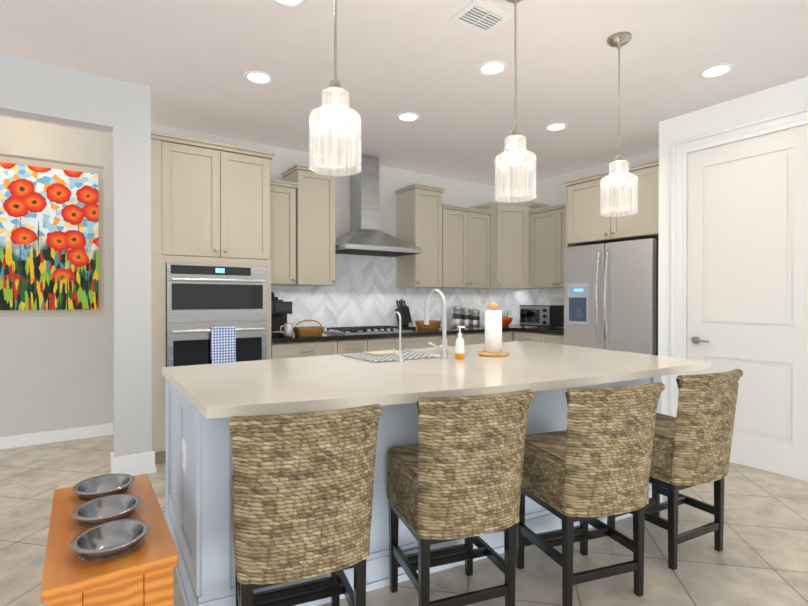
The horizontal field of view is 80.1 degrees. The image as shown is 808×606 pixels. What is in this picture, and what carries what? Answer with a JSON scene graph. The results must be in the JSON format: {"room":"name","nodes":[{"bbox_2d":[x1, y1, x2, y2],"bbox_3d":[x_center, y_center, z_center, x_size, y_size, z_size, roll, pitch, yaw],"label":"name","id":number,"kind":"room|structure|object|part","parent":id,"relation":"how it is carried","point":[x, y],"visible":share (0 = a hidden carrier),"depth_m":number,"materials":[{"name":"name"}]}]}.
{"room":"kitchen","nodes":[
{"label":"kitchen","id":0,"kind":"room"},
{"bbox_2d":[0,116,112,436],"bbox_3d":[-5.777,-0.160,2.489,7.450,2.780,0.160,0,0,-34],"label":"wall","id":1,"kind":"structure","parent":0,"point":[56,369],"depth_m":4.25,"materials":[{"name":"paint"}]},
{"bbox_2d":[0,162,98,309],"bbox_3d":[-3.349,-0.565,4.125,1.228,1.252,0.038,0,0,-34],"label":"painting","id":2,"kind":"object","parent":1,"relation":"attached to","point":[49,254],"visible":1,"depth_m":4.24},
{"bbox_2d":[0,423,113,448],"bbox_3d":[-5.726,1.180,2.422,7.450,0.100,0.022,0,0,-34],"label":"baseboard","id":3,"kind":"structure","parent":1,"relation":"attached to","point":[21,440],"depth_m":4.22,"materials":[{"name":"white"}]},
{"bbox_2d":[0,54,112,132],"bbox_3d":[-5.087,-1.375,1.343,7.320,0.335,0.140,0,0,-34],"label":"wall","id":4,"kind":"structure","parent":0,"point":[34,90],"depth_m":3.16,"materials":[{"name":"grey paint"}]},
{"bbox_2d":[112,79,151,456],"bbox_3d":[-2.322,-0.170,4.001,0.230,2.780,1.440,0,0,-34],"label":"wall","id":5,"kind":"structure","parent":0,"point":[132,356],"depth_m":3.40,"materials":[{"name":"grey paint"}]},
{"bbox_2d":[111,451,155,475],"bbox_3d":[-1.912,1.149,3.402,0.282,0.150,0.026,0,0,-34],"label":"baseboard","id":6,"kind":"structure","parent":5,"relation":"attached to","point":[137,464],"depth_m":3.40,"materials":[{"name":"white"}]},
{"bbox_2d":[151,124,508,239],"bbox_3d":[-0.401,-0.179,5.490,4.620,2.780,0.120,0,0,-34],"label":"wall","id":7,"kind":"structure","parent":0,"point":[455,192],"depth_m":5.51,"materials":[{"name":"paint"}]},
{"bbox_2d":[275,180,298,285],"bbox_3d":[-1.261,-0.641,4.597,0.332,0.935,0.388,0,0,-34],"label":"upper cabinet","id":8,"kind":"object","parent":7,"relation":"attached to","point":[286,194],"depth_m":4.49,"materials":[{"name":"beige wood"}]},
{"bbox_2d":[279,163,338,285],"bbox_3d":[-0.979,-0.732,4.787,0.471,1.115,0.388,0,0,-34],"label":"upper cabinet","id":9,"kind":"object","parent":7,"relation":"attached to","point":[317,249],"depth_m":4.65,"materials":[{"name":"beige wood"}]},
{"bbox_2d":[335,155,422,256],"bbox_3d":[-0.339,-1.047,5.115,0.920,1.036,0.558,0,0,-34],"label":"range hood","id":10,"kind":"object","parent":7,"relation":"attached to","point":[364,237],"depth_m":5.14,"materials":[{"name":"silver metal"}]},
{"bbox_2d":[271,254,506,331],"bbox_3d":[-0.030,-0.148,5.663,3.570,0.885,0.009,0,0,-34],"label":"backsplash","id":11,"kind":"structure","parent":7,"relation":"attached to","point":[363,291],"depth_m":5.40,"materials":[{"name":"tile"}]},
{"bbox_2d":[395,187,450,287],"bbox_3d":[0.203,-0.737,5.585,0.451,1.115,0.388,0,0,-34],"label":"upper cabinet","id":12,"kind":"object","parent":7,"relation":"attached to","point":[427,268],"depth_m":5.45,"materials":[{"name":"beige wood"}]},
{"bbox_2d":[439,207,474,288],"bbox_3d":[0.519,-0.649,5.799,0.434,0.935,0.388,0,0,-34],"label":"upper cabinet","id":13,"kind":"object","parent":7,"relation":"attached to","point":[461,225],"depth_m":5.68,"materials":[{"name":"beige wood"}]},
{"bbox_2d":[475,211,486,288],"bbox_3d":[0.781,-0.650,5.976,0.434,0.935,0.388,0,0,-34],"label":"upper cabinet","id":14,"kind":"object","parent":7,"relation":"attached to","point":[480,216],"depth_m":5.86,"materials":[{"name":"beige wood"}]},
{"bbox_2d":[475,202,554,288],"bbox_3d":[1.330,-0.701,6.137,0.779,1.035,0.734,0,0,-34],"label":"upper cabinet","id":15,"kind":"object","parent":7,"relation":"attached to","point":[511,225],"depth_m":5.94,"materials":[{"name":"beige wood"}]},
{"bbox_2d":[0,434,807,605],"bbox_3d":[0.205,1.268,1.276,16.000,0.060,14.000,0,0,-34],"label":"floor","id":16,"kind":"structure","parent":0,"point":[761,559],"depth_m":2.36,"materials":[{"name":"tile"}]},
{"bbox_2d":[41,473,178,605],"bbox_3d":[-1.085,0.990,1.761,0.345,0.490,0.850,0,0,-34],"label":"pet feeder","id":17,"kind":"object","parent":16,"relation":"on","point":[112,531],"visible":1,"depth_m":1.53,"materials":[{"name":"brown wood"}]},
{"bbox_2d":[151,131,274,461],"bbox_3d":[-1.696,-0.019,4.119,0.918,2.477,0.702,0,0,-34],"label":"tall cabinet","id":18,"kind":"object","parent":16,"relation":"on","point":[237,232],"depth_m":3.80,"materials":[{"name":"beige wood"}]},
{"bbox_2d":[166,263,266,366],"bbox_3d":[-1.480,0.239,3.854,0.759,1.085,0.142,0,0,-34],"label":"oven","id":19,"kind":"object","parent":18,"relation":"in","point":[216,312],"depth_m":3.81,"materials":[{"name":"silver metal"}]},
{"bbox_2d":[229,404,382,605],"bbox_3d":[-0.362,0.781,1.654,0.464,0.908,0.495,0,0,-22],"label":"stool","id":20,"kind":"object","parent":16,"relation":"on","point":[302,491],"visible":1,"depth_m":1.44,"materials":[{"name":"brown wicker"}]},
{"bbox_2d":[275,339,346,358],"bbox_3d":[-1.037,0.779,4.583,0.681,0.875,0.678,0,0,-34],"label":"base cabinet","id":21,"kind":"object","parent":16,"relation":"on","point":[333,346],"depth_m":4.31,"materials":[{"name":"beige wood"}]},
{"bbox_2d":[275,320,534,342],"bbox_3d":[0.165,0.243,5.376,3.568,0.186,0.702,0,0,-34],"label":"countertop","id":22,"kind":"structure","parent":21,"relation":"on","point":[309,334],"depth_m":4.69,"materials":[{"name":"black stone"}]},
{"bbox_2d":[271,291,277,299],"bbox_3d":[-1.342,0.092,4.689,0.246,0.415,0.098,0,0,-34],"label":"utensil crock","id":23,"kind":"object","parent":22,"relation":"on","point":[273,297],"visible":0.08,"depth_m":4.73,"materials":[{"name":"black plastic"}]},
{"bbox_2d":[271,300,291,335],"bbox_3d":[-1.178,0.136,4.498,0.170,0.330,0.300,0,0,-34],"label":"coffee maker","id":24,"kind":"object","parent":22,"relation":"on","point":[281,310],"visible":0.65,"depth_m":4.41,"materials":[{"name":"black plastic"}]},
{"bbox_2d":[280,323,292,336],"bbox_3d":[-1.044,0.242,4.275,0.120,0.120,0.080,0,0,-34],"label":"milk jug","id":25,"kind":"object","parent":22,"relation":"on","point":[288,329],"visible":1,"depth_m":4.25,"materials":[{"name":"silver metal"}]},
{"bbox_3d":[-0.895,0.228,4.508,0.273,0.144,0.200,0,0,-34],"label":"basket handle","id":26,"kind":"part","parent":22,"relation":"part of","materials":[{"name":"brown wicker"}]},
{"bbox_2d":[323,326,412,334],"bbox_3d":[-0.373,0.276,4.969,0.780,0.045,0.510,0,0,-34],"label":"cooktop","id":27,"kind":"object","parent":22,"relation":"in","point":[358,330],"depth_m":4.84,"materials":[{"name":"silver metal"}]},
{"bbox_2d":[395,299,415,329],"bbox_3d":[0.011,0.123,5.435,0.120,0.344,0.253,0,0,-34],"label":"knife block","id":28,"kind":"object","parent":22,"relation":"on","point":[403,310],"visible":0.92,"depth_m":5.41,"materials":[{"name":"black plastic"}]},
{"bbox_2d":[415,320,440,328],"bbox_3d":[0.278,0.249,5.505,0.300,0.090,0.300,0,0,-34],"label":"round basket","id":29,"kind":"object","parent":22,"relation":"on","point":[434,324],"visible":0.92,"depth_m":5.39,"materials":[{"name":"wicker"}]},
{"bbox_2d":[452,305,464,326],"bbox_3d":[0.647,0.156,5.850,0.127,0.273,0.127,0,0,-40],"label":"canister","id":30,"kind":"object","parent":22,"relation":"on","point":[458,312],"depth_m":5.80,"materials":[{"name":"silver metal"}]},
{"bbox_2d":[465,307,479,326],"bbox_3d":[0.827,0.167,5.971,0.268,0.248,0.128,0,0,-34],"label":"canister","id":31,"kind":"object","parent":22,"relation":"on","point":[465,316],"depth_m":5.95,"materials":[{"name":"silver metal"}]},
{"bbox_2d":[502,310,512,325],"bbox_3d":[1.276,0.190,6.118,0.216,0.201,0.216,0,0,-34],"label":"bowl","id":32,"kind":"object","parent":22,"relation":"on","point":[506,321],"visible":0.75,"depth_m":6.05,"materials":[{"name":"orange ceramic"}]},
{"bbox_2d":[347,339,370,353],"bbox_3d":[-0.698,0.777,4.811,0.381,0.875,0.678,0,0,-34],"label":"base cabinet","id":33,"kind":"object","parent":16,"relation":"on","point":[353,345],"depth_m":4.58,"materials":[{"name":"beige wood"}]},
{"bbox_2d":[371,335,446,350],"bbox_3d":[-0.163,0.775,5.173,1.032,0.875,0.678,0,0,-34],"label":"base cabinet","id":34,"kind":"object","parent":16,"relation":"on","point":[412,341],"depth_m":4.90,"materials":[{"name":"beige wood"}]},
{"bbox_2d":[165,373,677,605],"bbox_3d":[0.193,0.810,2.853,2.811,0.834,1.477,0,0,-34],"label":"kitchen island","id":35,"kind":"object","parent":16,"relation":"on","point":[199,462],"depth_m":2.09,"materials":[{"name":"white wood"}]},
{"bbox_2d":[162,341,709,444],"bbox_3d":[0.328,0.372,2.865,3.023,0.040,1.648,0,0,-34],"label":"island countertop","id":36,"kind":"structure","parent":35,"relation":"on","point":[222,391],"depth_m":2.35,"materials":[{"name":"beige stone"}]},
{"bbox_2d":[341,350,436,362],"bbox_3d":[-0.105,0.341,3.142,0.460,0.016,0.450,0,0,-34],"label":"drying mat","id":37,"kind":"object","parent":36,"relation":"on","point":[381,356],"visible":0.88,"depth_m":3.09,"materials":[{"name":"grey fabric"}]},
{"bbox_2d":[393,311,402,361],"bbox_3d":[-0.049,0.201,2.886,0.067,0.302,0.080,0,0,-34],"label":"water tap","id":38,"kind":"object","parent":36,"relation":"on","point":[399,353],"depth_m":2.87,"materials":[{"name":"silver metal"}]},
{"bbox_2d":[424,289,448,358],"bbox_3d":[0.165,0.129,3.099,0.156,0.442,0.234,0,0,-34],"label":"faucet","id":39,"kind":"object","parent":36,"relation":"on","point":[444,342],"depth_m":3.04,"materials":[{"name":"silver metal"}]},
{"bbox_2d":[455,326,464,358],"bbox_3d":[0.355,0.247,3.023,0.058,0.207,0.069,0,0,-34],"label":"soap dispenser","id":40,"kind":"object","parent":36,"relation":"on","point":[459,348],"visible":1,"depth_m":3.01,"materials":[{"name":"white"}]},
{"bbox_2d":[478,302,508,356],"bbox_3d":[0.599,0.172,3.224,0.204,0.354,0.204,0,0,-34],"label":"paper towel","id":41,"kind":"object","parent":36,"relation":"on","point":[493,331],"visible":1,"depth_m":3.17,"materials":[{"name":"white paper"}]},
{"bbox_2d":[447,335,470,345],"bbox_3d":[0.430,0.773,5.573,0.521,0.875,0.678,0,0,-34],"label":"base cabinet","id":42,"kind":"object","parent":16,"relation":"on","point":[451,338],"depth_m":5.25,"materials":[{"name":"beige wood"}]},
{"bbox_2d":[387,389,533,605],"bbox_3d":[0.198,0.779,1.918,0.464,0.908,0.495,0,0,-20],"label":"stool","id":43,"kind":"object","parent":16,"relation":"on","point":[455,472],"visible":0.96,"depth_m":1.72,"materials":[{"name":"beige wicker"}]},
{"bbox_3d":[0.198,0.579,1.917,0.464,0.507,0.495,0,0,-20],"label":"seat","id":44,"kind":"part","parent":43,"relation":"part of","materials":[{"name":"beige wicker"}]},
{"bbox_2d":[471,331,518,344],"bbox_3d":[0.860,0.771,5.826,0.720,0.875,0.739,0,0,-34],"label":"base cabinet","id":45,"kind":"object","parent":16,"relation":"on","point":[477,337],"depth_m":5.50,"materials":[{"name":"beige wood"}]},
{"bbox_2d":[515,327,563,334],"bbox_3d":[1.788,0.315,5.587,0.643,0.040,0.766,0,0,-34],"label":"countertop","id":46,"kind":"structure","parent":45,"relation":"on","point":[538,330],"depth_m":5.44,"materials":[{"name":"black stone"}]},
{"bbox_2d":[519,305,563,327],"bbox_3d":[1.678,0.160,5.798,0.412,0.265,0.460,0,0,-34],"label":"toaster oven","id":47,"kind":"object","parent":46,"relation":"on","point":[549,316],"visible":0.98,"depth_m":5.63,"materials":[{"name":"grey metal"}]},
{"bbox_2d":[545,296,563,304],"bbox_3d":[1.876,0.100,5.943,0.051,0.378,0.380,0,0,-34],"label":"platter","id":48,"kind":"object","parent":47,"relation":"on","point":[556,300],"visible":0.15,"depth_m":5.96,"materials":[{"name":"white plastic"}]},
{"bbox_2d":[519,331,534,340],"bbox_3d":[1.682,0.771,5.768,0.618,0.875,0.400,0,0,-34],"label":"base cabinet","id":49,"kind":"object","parent":16,"relation":"on","point":[523,335],"depth_m":5.59,"materials":[{"name":"beige wood"}]},
{"bbox_2d":[535,335,563,344],"bbox_3d":[1.887,0.773,5.465,0.618,0.875,0.455,0,0,-34],"label":"base cabinet","id":50,"kind":"object","parent":16,"relation":"on","point":[555,339],"depth_m":5.31,"materials":[{"name":"beige wood"}]},
{"bbox_2d":[516,382,664,605],"bbox_3d":[0.780,0.778,2.091,0.464,0.908,0.495,0,0,-19],"label":"stool","id":51,"kind":"object","parent":16,"relation":"on","point":[591,464],"visible":0.9,"depth_m":1.90,"materials":[{"name":"beige wicker"}]},
{"bbox_3d":[0.780,0.578,2.090,0.464,0.507,0.495,0,0,-19],"label":"seat","id":52,"kind":"part","parent":51,"relation":"part of","materials":[{"name":"beige wicker"}]},
{"bbox_2d":[564,238,658,354],"bbox_3d":[2.192,0.320,4.801,0.796,1.790,0.934,0,0,-34],"label":"fridge","id":53,"kind":"object","parent":16,"relation":"on","point":[611,296],"visible":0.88,"depth_m":4.54,"materials":[{"name":"grey metal"}]},
{"bbox_2d":[607,369,742,569],"bbox_3d":[1.348,0.776,2.422,0.464,0.908,0.495,0,0,-27],"label":"stool","id":54,"kind":"object","parent":16,"relation":"on","point":[692,441],"visible":0.77,"depth_m":2.22,"materials":[{"name":"beige wicker"}]},
{"bbox_3d":[1.348,0.576,2.420,0.464,0.507,0.495,0,0,-27],"label":"seat","id":55,"kind":"part","parent":54,"relation":"part of","materials":[{"name":"beige wicker"}]},
{"bbox_2d":[0,0,807,187],"bbox_3d":[0.205,-1.592,1.258,16.000,0.100,14.000,0,0,-34],"label":"ceiling","id":56,"kind":"structure","parent":0,"point":[190,63],"depth_m":3.12,"materials":[{"name":"paint"}]},
{"bbox_2d":[244,71,272,84],"bbox_3d":[-1.002,-1.550,3.315,0.196,0.010,0.196,0,0,-34],"label":"recessed light","id":57,"kind":"object","parent":56,"relation":"in","point":[259,77],"visible":1,"depth_m":3.31,"materials":[{"name":"white"}]},
{"bbox_2d":[272,0,306,6],"bbox_3d":[-0.586,-1.544,2.413,0.196,0.010,0.196,0,0,-34],"label":"recessed light","id":58,"kind":"object","parent":56,"relation":"in","point":[290,3],"visible":1,"depth_m":2.47,"materials":[{"name":"white"}]},
{"bbox_2d":[309,0,361,175],"bbox_3d":[-0.265,-1.031,1.861,0.201,1.030,0.202,0,0,-34],"label":"pendant light","id":59,"kind":"object","parent":56,"relation":"hanging from","point":[335,115],"visible":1,"depth_m":1.83,"materials":[{"name":"clear glass"}]},
{"bbox_3d":[-0.265,-0.666,1.863,0.201,0.300,0.202,0,0,-34],"label":"lamp shade","id":60,"kind":"part","parent":59,"relation":"part of","materials":[{"name":"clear glass"}]},
{"bbox_2d":[397,112,419,121],"bbox_3d":[0.037,-1.555,4.028,0.196,0.010,0.196,0,0,-34],"label":"recessed light","id":61,"kind":"object","parent":56,"relation":"in","point":[408,117],"visible":0.96,"depth_m":4.02,"materials":[{"name":"white"}]},
{"bbox_2d":[450,0,510,33],"bbox_3d":[0.417,-1.544,2.607,0.260,0.014,0.200,0,0,-34],"label":"ceiling vent","id":62,"kind":"object","parent":56,"relation":"in","point":[480,16],"visible":1,"depth_m":2.59,"materials":[{"name":"white metal"}]},
{"bbox_2d":[478,61,507,75],"bbox_3d":[0.585,-1.549,3.180,0.196,0.010,0.196,0,0,-34],"label":"recessed light","id":63,"kind":"object","parent":56,"relation":"in","point":[490,68],"visible":1,"depth_m":3.18,"materials":[{"name":"white"}]},
{"bbox_2d":[495,0,535,201],"bbox_3d":[0.554,-1.034,2.389,0.201,1.030,0.202,0,0,-34],"label":"pendant light","id":64,"kind":"object","parent":56,"relation":"hanging from","point":[515,156],"visible":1,"depth_m":2.37,"materials":[{"name":"glass"}]},
{"bbox_3d":[0.554,-0.670,2.392,0.201,0.300,0.202,0,0,-34],"label":"lamp shade","id":65,"kind":"part","parent":64,"relation":"part of","materials":[{"name":"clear glass"}]},
{"bbox_2d":[545,123,567,131],"bbox_3d":[1.350,-1.556,4.263,0.196,0.010,0.196,0,0,-34],"label":"recessed light","id":66,"kind":"object","parent":56,"relation":"in","point":[553,127],"visible":0.98,"depth_m":4.25,"materials":[{"name":"white"}]},
{"bbox_2d":[600,32,637,216],"bbox_3d":[1.260,-1.037,2.818,0.201,1.030,0.202,0,0,-34],"label":"pendant light","id":67,"kind":"object","parent":56,"relation":"hanging from","point":[620,176],"visible":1,"depth_m":2.79,"materials":[{"name":"glass"}]},
{"bbox_3d":[1.260,-0.672,2.820,0.201,0.300,0.202,0,0,-34],"label":"lamp shade","id":68,"kind":"part","parent":67,"relation":"part of","materials":[{"name":"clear glass"}]},
{"bbox_2d":[699,64,733,77],"bbox_3d":[2.091,-1.549,3.219,0.196,0.010,0.196,0,0,-34],"label":"recessed light","id":69,"kind":"object","parent":56,"relation":"in","point":[718,70],"visible":1,"depth_m":3.21,"materials":[{"name":"white"}]},
{"bbox_2d":[509,150,658,205],"bbox_3d":[2.197,-0.180,5.663,0.120,2.780,2.500,0,0,-34],"label":"wall","id":70,"kind":"structure","parent":0,"point":[551,192],"depth_m":5.96,"materials":[{"name":"paint"}]},
{"bbox_2d":[507,288,563,323],"bbox_3d":[1.864,0.050,6.043,0.008,0.485,1.440,0,0,-34],"label":"backsplash","id":71,"kind":"structure","parent":70,"relation":"attached to","point":[515,297],"depth_m":6.40,"materials":[{"name":"tile"}]},
{"bbox_2d":[535,207,554,288],"bbox_3d":[1.815,-0.649,5.821,0.328,0.935,0.457,0,0,-34],"label":"upper cabinet","id":72,"kind":"object","parent":70,"relation":"attached to","point":[543,216],"depth_m":5.76,"materials":[{"name":"beige wood"}]},
{"bbox_2d":[551,203,566,287],"bbox_3d":[2.005,-0.647,5.540,0.328,0.935,0.457,0,0,-34],"label":"upper cabinet","id":73,"kind":"object","parent":70,"relation":"attached to","point":[558,214],"depth_m":5.57,"materials":[{"name":"beige wood"}]},
{"bbox_2d":[567,175,602,246],"bbox_3d":[2.152,-0.935,5.001,0.686,0.637,0.552,0,0,-34],"label":"upper cabinet","id":74,"kind":"object","parent":70,"relation":"attached to","point":[584,220],"depth_m":4.88,"materials":[{"name":"beige wood"}]},
{"bbox_2d":[603,159,658,242],"bbox_3d":[2.392,-0.932,4.644,0.686,0.637,0.549,0,0,-34],"label":"upper cabinet","id":75,"kind":"object","parent":70,"relation":"attached to","point":[644,224],"depth_m":4.40,"materials":[{"name":"beige wood"}]},
{"bbox_2d":[658,77,807,415],"bbox_3d":[4.839,-0.150,0.944,0.780,2.780,8.280,0,0,-34],"label":"wall","id":76,"kind":"structure","parent":0,"point":[788,96],"depth_m":4.01,"materials":[{"name":"paint"}]},
{"bbox_2d":[670,106,807,480],"bbox_3d":[2.555,-0.062,3.605,0.027,2.570,1.075,0,0,-34],"label":"door frame","id":77,"kind":"structure","parent":76,"relation":"attached to","point":[681,149],"depth_m":3.96,"materials":[{"name":"white wood"}]},
{"bbox_2d":[688,126,807,479],"bbox_3d":[2.537,-0.003,3.593,0.071,2.428,0.815,0,0,-34],"label":"door","id":78,"kind":"structure","parent":76,"relation":"in","point":[748,258],"depth_m":3.54,"materials":[{"name":"white wood"}]}
]}

